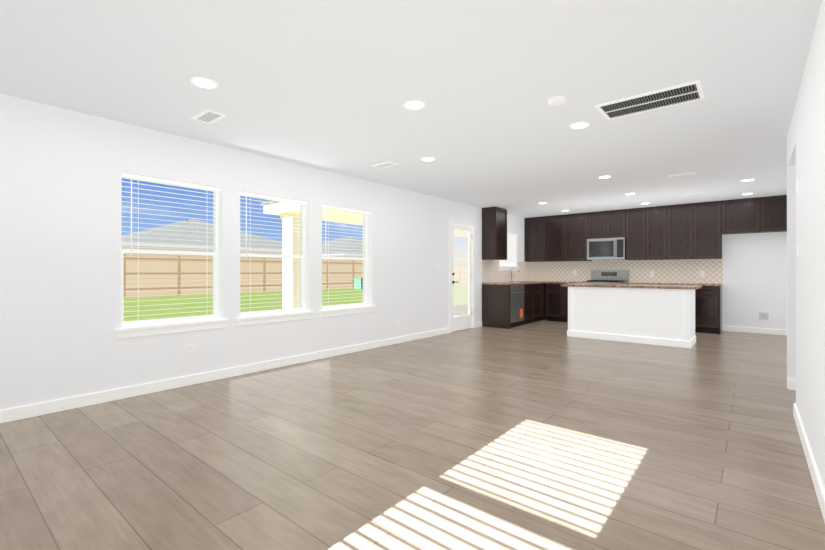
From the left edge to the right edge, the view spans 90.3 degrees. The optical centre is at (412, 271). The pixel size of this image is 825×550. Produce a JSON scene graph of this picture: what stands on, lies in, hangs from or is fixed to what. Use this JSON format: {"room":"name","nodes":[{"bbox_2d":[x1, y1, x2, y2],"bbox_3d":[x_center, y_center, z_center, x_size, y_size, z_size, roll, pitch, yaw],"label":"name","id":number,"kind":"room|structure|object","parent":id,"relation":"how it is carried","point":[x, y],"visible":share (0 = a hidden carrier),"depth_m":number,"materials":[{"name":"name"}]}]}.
{"room":"empty living room","nodes":[
{"label":"empty living room","id":0,"kind":"room"},
{"bbox_2d":[260,201,467,237],"bbox_3d":[0.751,-1.312,10.531,3.298,0.219,8.180,0,0,40],"label":"roof","id":1,"kind":"structure","parent":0,"point":[457,233],"depth_m":8.43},
{"bbox_2d":[0,0,821,217],"bbox_3d":[1.946,-1.361,4.368,6.400,0.080,10.750,0,0,40],"label":"ceiling","id":2,"kind":"structure","parent":0,"point":[325,85],"depth_m":2.89,"materials":[{"name":"white paint"}]},
{"bbox_2d":[190,77,217,88],"bbox_3d":[-1.454,-1.319,2.866,0.176,0.004,0.176,0,0,40],"label":"recessed light","id":3,"kind":"object","parent":2,"relation":"in","point":[201,82],"visible":1,"depth_m":2.86,"materials":[{"name":"white paint"}]},
{"bbox_2d":[191,109,226,123],"bbox_3d":[-1.732,-1.317,3.486,0.300,0.008,0.160,0,0,40],"label":"ceiling vent","id":4,"kind":"object","parent":2,"relation":"in","point":[207,116],"visible":1,"depth_m":3.48,"materials":[{"name":"white metal"}]},
{"bbox_2d":[372,161,397,168],"bbox_3d":[-0.339,-1.317,5.059,0.300,0.008,0.160,0,0,40],"label":"ceiling vent","id":5,"kind":"object","parent":2,"relation":"in","point":[386,164],"visible":1,"depth_m":5.06,"materials":[{"name":"white metal"}]},
{"bbox_2d":[403,100,425,109],"bbox_3d":[0.016,-1.319,3.245,0.176,0.004,0.176,0,0,40],"label":"recessed light","id":6,"kind":"object","parent":2,"relation":"in","point":[412,105],"visible":1,"depth_m":3.25,"materials":[{"name":"white paint"}]},
{"bbox_2d":[421,157,435,160],"bbox_3d":[0.183,-1.319,4.795,0.176,0.004,0.176,0,0,40],"label":"recessed light","id":7,"kind":"object","parent":2,"relation":"in","point":[423,158],"visible":1,"depth_m":4.80,"materials":[{"name":"white paint"}]},
{"bbox_2d":[547,95,565,105],"bbox_3d":[1.100,-1.304,3.127,0.136,0.034,0.136,0,0,40],"label":"smoke detector","id":8,"kind":"object","parent":2,"relation":"attached to","point":[556,100],"visible":1,"depth_m":3.10,"materials":[{"name":"white plastic"}]},
{"bbox_2d":[569,122,589,128],"bbox_3d":[1.508,-1.319,3.698,0.176,0.004,0.176,0,0,40],"label":"recessed light","id":9,"kind":"object","parent":2,"relation":"in","point":[580,125],"visible":1,"depth_m":3.69,"materials":[{"name":"white paint"}]},
{"bbox_2d":[598,176,611,178],"bbox_3d":[2.676,-1.319,5.704,0.176,0.004,0.176,0,0,40],"label":"recessed light","id":10,"kind":"object","parent":2,"relation":"in","point":[600,177],"visible":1,"depth_m":5.72,"materials":[{"name":"white paint"}]},
{"bbox_2d":[595,80,703,119],"bbox_3d":[1.830,-1.315,3.178,0.680,0.012,0.370,0,0,40],"label":"ceiling vent","id":11,"kind":"object","parent":2,"relation":"in","point":[691,91],"visible":1,"depth_m":3.15,"materials":[{"name":"white metal"}]},
{"bbox_2d":[668,172,695,177],"bbox_3d":[3.667,-1.317,5.584,0.300,0.008,0.160,0,0,40],"label":"ceiling vent","id":12,"kind":"object","parent":2,"relation":"in","point":[692,173],"visible":1,"depth_m":5.58,"materials":[{"name":"white metal"}]},
{"bbox_2d":[684,193,705,196],"bbox_3d":[4.833,-1.317,7.008,0.300,0.008,0.160,0,0,40],"label":"ceiling vent","id":13,"kind":"object","parent":2,"relation":"in","point":[700,193],"visible":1,"depth_m":6.97,"materials":[{"name":"white metal"}]},
{"bbox_2d":[740,179,755,181],"bbox_3d":[4.817,-1.319,5.891,0.176,0.004,0.176,0,0,40],"label":"recessed light","id":14,"kind":"object","parent":2,"relation":"in","point":[744,180],"visible":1,"depth_m":5.91,"materials":[{"name":"white paint"}]},
{"bbox_2d":[0,319,824,549],"bbox_3d":[1.946,1.149,4.368,6.400,0.060,10.750,0,0,40],"label":"floor","id":15,"kind":"structure","parent":0,"point":[534,435],"depth_m":2.54,"materials":[{"name":"laminate"}]},
{"bbox_2d":[487,284,524,327],"bbox_3d":[1.917,0.689,8.496,0.649,0.859,0.618,0,0,40],"label":"dishwasher","id":16,"kind":"object","parent":15,"relation":"on","point":[517,292],"visible":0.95,"depth_m":8.32,"materials":[{"name":"silver metal"}]},
{"bbox_2d":[482,283,546,328],"bbox_3d":[2.419,0.688,9.155,0.617,0.862,2.367,0,0,40],"label":"base cabinet","id":17,"kind":"object","parent":15,"relation":"on","point":[495,298],"visible":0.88,"depth_m":8.37,"materials":[{"name":"brown wood"}]},
{"bbox_2d":[583,270,628,283],"bbox_3d":[4.143,0.538,8.793,0.754,1.160,0.711,0,0,40],"label":"stove","id":18,"kind":"object","parent":15,"relation":"on","point":[597,276],"visible":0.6,"depth_m":8.88,"materials":[{"name":"silver metal"}]},
{"bbox_2d":[567,287,695,347],"bbox_3d":[3.621,0.688,6.861,1.794,0.862,0.752,0,0,40],"label":"kitchen island","id":19,"kind":"object","parent":15,"relation":"on","point":[663,317],"visible":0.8,"depth_m":6.50,"materials":[{"name":"white paint"}]},
{"bbox_2d":[561,283,701,289],"bbox_3d":[3.619,0.235,6.874,1.960,0.037,0.855,0,0,40],"label":"island countertop","id":20,"kind":"structure","parent":19,"relation":"on","point":[694,287],"depth_m":6.58,"materials":[{"name":"stone"}]},
{"bbox_2d":[545,283,721,333],"bbox_3d":[4.468,0.688,8.594,3.205,0.862,0.617,0,0,40],"label":"base cabinet","id":21,"kind":"object","parent":15,"relation":"on","point":[708,299],"visible":0.34,"depth_m":7.55,"materials":[{"name":"brown wood"}]},
{"bbox_2d":[482,281,722,285],"bbox_3d":[3.664,0.235,8.117,3.859,0.037,2.377,0,0,40],"label":"countertop","id":22,"kind":"structure","parent":21,"relation":"on","point":[508,282],"depth_m":8.29,"materials":[{"name":"stone"}]},
{"bbox_2d":[0,0,824,489],"bbox_3d":[1.992,-0.102,4.330,6.520,2.440,10.750,0,0,40],"label":"wall","id":23,"kind":"structure","parent":0,"point":[61,170],"depth_m":3.62,"materials":[{"name":"white paint"}]},
{"bbox_2d":[122,178,217,324],"bbox_3d":[-2.388,-0.193,4.055,0.065,1.387,0.900,0,0,40],"label":"window","id":24,"kind":"structure","parent":23,"relation":"in","point":[215,227],"depth_m":4.26,"materials":[{"name":"white plastic"}]},
{"bbox_2d":[122,173,219,326],"bbox_3d":[-2.324,-0.195,4.002,0.070,1.375,0.876,0,0,40],"label":"blinds","id":25,"kind":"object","parent":23,"relation":"in","point":[124,175],"depth_m":3.92,"materials":[{"name":"white plastic"}]},
{"bbox_2d":[116,319,227,338],"bbox_3d":[-2.308,0.541,3.989,0.132,0.089,0.990,0,0,40],"label":"trim","id":26,"kind":"structure","parent":23,"relation":"attached to","point":[166,328],"depth_m":3.90,"materials":[{"name":"white wood"}]},
{"bbox_2d":[187,344,194,356],"bbox_3d":[-2.195,0.778,4.064,0.008,0.115,0.070,0,0,40],"label":"outlet","id":27,"kind":"object","parent":23,"relation":"attached to","point":[190,348],"visible":1,"depth_m":4.06,"materials":[{"name":"white plastic"}]},
{"bbox_2d":[240,195,304,314],"bbox_3d":[-1.689,-0.193,4.898,0.065,1.387,0.910,0,0,40],"label":"window","id":28,"kind":"structure","parent":23,"relation":"in","point":[302,235],"depth_m":5.21,"materials":[{"name":"white plastic"}]},
{"bbox_2d":[240,191,307,316],"bbox_3d":[-1.626,-0.195,4.845,0.070,1.375,0.886,0,0,40],"label":"blinds","id":29,"kind":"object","parent":23,"relation":"in","point":[246,194],"depth_m":4.79,"materials":[{"name":"white plastic"}]},
{"bbox_2d":[236,311,313,325],"bbox_3d":[-1.609,0.541,4.832,0.132,0.089,1.000,0,0,40],"label":"trim","id":30,"kind":"structure","parent":23,"relation":"attached to","point":[269,318],"depth_m":4.75,"materials":[{"name":"white wood"}]},
{"bbox_2d":[322,208,366,307],"bbox_3d":[-0.987,-0.193,5.745,0.065,1.387,0.910,0,0,40],"label":"window","id":31,"kind":"structure","parent":23,"relation":"in","point":[365,233],"depth_m":6.06,"materials":[{"name":"white plastic"}]},
{"bbox_2d":[322,204,369,309],"bbox_3d":[-0.924,-0.195,5.693,0.070,1.375,0.886,0,0,40],"label":"blinds","id":32,"kind":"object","parent":23,"relation":"in","point":[323,206],"depth_m":5.64,"materials":[{"name":"white plastic"}]},
{"bbox_2d":[319,306,375,316],"bbox_3d":[-0.908,0.541,5.679,0.132,0.089,1.000,0,0,40],"label":"trim","id":33,"kind":"structure","parent":23,"relation":"attached to","point":[360,309],"depth_m":5.60,"materials":[{"name":"white wood"}]},
{"bbox_2d":[0,322,824,522],"bbox_3d":[1.580,1.071,4.671,5.050,0.095,10.350,0,0,40],"label":"baseboard","id":34,"kind":"structure","parent":23,"relation":"attached to","point":[12,414],"depth_m":3.85,"materials":[{"name":"white paint"}]},
{"bbox_2d":[449,219,474,332],"bbox_3d":[0.933,0.076,7.894,0.093,2.085,0.880,0,0,40],"label":"door frame","id":35,"kind":"structure","parent":23,"relation":"in","point":[451,222],"depth_m":7.77,"materials":[{"name":"white wood"}]},
{"bbox_2d":[452,224,471,331],"bbox_3d":[0.962,0.112,7.882,0.103,1.998,0.740,0,0,40],"label":"door","id":36,"kind":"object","parent":35,"relation":"in","point":[465,321],"depth_m":8.00,"materials":[{"name":"white wood"}]},
{"bbox_2d":[482,207,506,259],"bbox_3d":[1.709,-0.785,8.524,0.327,1.067,0.490,0,0,40],"label":"upper cabinet","id":37,"kind":"object","parent":23,"relation":"attached to","point":[494,219],"visible":1,"depth_m":8.36,"materials":[{"name":"brown wood"}]},
{"bbox_2d":[499,233,515,266],"bbox_3d":[2.150,-0.513,9.412,0.060,0.768,0.876,0,0,40],"label":"window","id":38,"kind":"structure","parent":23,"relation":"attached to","point":[510,260],"depth_m":9.57,"materials":[{"name":"white"}]},
{"bbox_2d":[499,266,518,269],"bbox_3d":[2.170,-0.081,9.395,0.132,0.089,0.990,0,0,40],"label":"trim","id":39,"kind":"structure","parent":23,"relation":"attached to","point":[501,267],"depth_m":9.26,"materials":[{"name":"white wood"}]},
{"bbox_2d":[482,259,722,282],"bbox_3d":[3.667,-0.017,8.122,3.862,0.465,2.370,0,0,40],"label":"tile backsplash","id":40,"kind":"structure","parent":23,"relation":"attached to","point":[687,270],"depth_m":8.76,"materials":[{"name":"beige tile"}]},
{"bbox_2d":[524,195,786,261],"bbox_3d":[4.736,-0.785,8.560,4.944,1.067,0.327,0,0,40],"label":"upper cabinet","id":41,"kind":"object","parent":23,"relation":"attached to","point":[691,230],"visible":0.96,"depth_m":8.21,"materials":[{"name":"brown wood"}]},
{"bbox_2d":[587,237,625,259],"bbox_3d":[4.231,-0.495,8.899,0.754,0.457,0.434,0,0,40],"label":"microwave","id":42,"kind":"object","parent":41,"relation":"attached to","point":[600,248],"visible":0.97,"depth_m":8.75,"materials":[{"name":"silver metal"}]},
{"bbox_2d":[758,311,769,320],"bbox_3d":[6.353,0.798,7.417,0.160,0.160,0.030,0,0,40],"label":"outlet box","id":43,"kind":"object","parent":23,"relation":"attached to","point":[765,316],"visible":1,"depth_m":7.42,"materials":[{"name":"white plastic"}]},
{"label":"outside","id":44,"kind":"structure","parent":0,"visible":0},
{"bbox_2d":[123,284,467,321],"bbox_3d":[-14.974,1.269,51.353,160.000,0.100,180.000,0,0,40],"label":"lawn","id":45,"kind":"structure","parent":44,"point":[460,290],"depth_m":16.38,"materials":[{"name":"green plant"}]},
{"bbox_2d":[122,219,282,257],"bbox_3d":[-19.828,-1.782,36.870,15.900,6.000,15.400,0,0,40],"label":"house","id":46,"kind":"structure","parent":45,"relation":"on","point":[254,247],"depth_m":31.30,"materials":[{"name":"grey"}]},
{"bbox_2d":[123,254,467,297],"bbox_3d":[-3.184,0.183,31.819,0.120,2.070,95.050,0,0,40],"label":"fence","id":47,"kind":"object","parent":45,"relation":"on","point":[252,270],"visible":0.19,"depth_m":22.03,"materials":[{"name":"brown wood"}]},
{"bbox_2d":[322,237,362,260],"bbox_3d":[-8.320,-1.631,52.334,15.900,5.700,14.900,0,0,40],"label":"house","id":48,"kind":"structure","parent":45,"relation":"on","point":[358,251],"depth_m":45.57,"materials":[{"name":"grey"}]},
{"bbox_2d":[353,278,362,288],"bbox_3d":[-3.608,0.819,29.410,0.800,0.800,1.000,0,0,40],"label":"utility box","id":49,"kind":"object","parent":45,"relation":"on","point":[359,281],"visible":0.47,"depth_m":29.00,"materials":[{"name":"green"}]},
{"bbox_2d":[454,304,467,316],"bbox_3d":[0.776,1.179,10.426,3.370,0.080,8.150,0,0,40],"label":"patio slab","id":50,"kind":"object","parent":45,"relation":"on","point":[459,310],"depth_m":12.13,"materials":[{"name":"grey concrete"}]},
{"bbox_2d":[280,212,299,308],"bbox_3d":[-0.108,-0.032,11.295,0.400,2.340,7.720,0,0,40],"label":"column","id":51,"kind":"object","parent":50,"relation":"on","point":[291,272],"visible":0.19,"depth_m":8.32,"materials":[{"name":"beige paint"}]},
{"bbox_2d":[454,249,467,263],"bbox_3d":[4.118,-1.631,67.352,15.900,5.700,15.900,0,0,40],"label":"house","id":52,"kind":"structure","parent":45,"relation":"on","point":[460,257],"depth_m":60.20,"materials":[{"name":"grey"}]}
]}

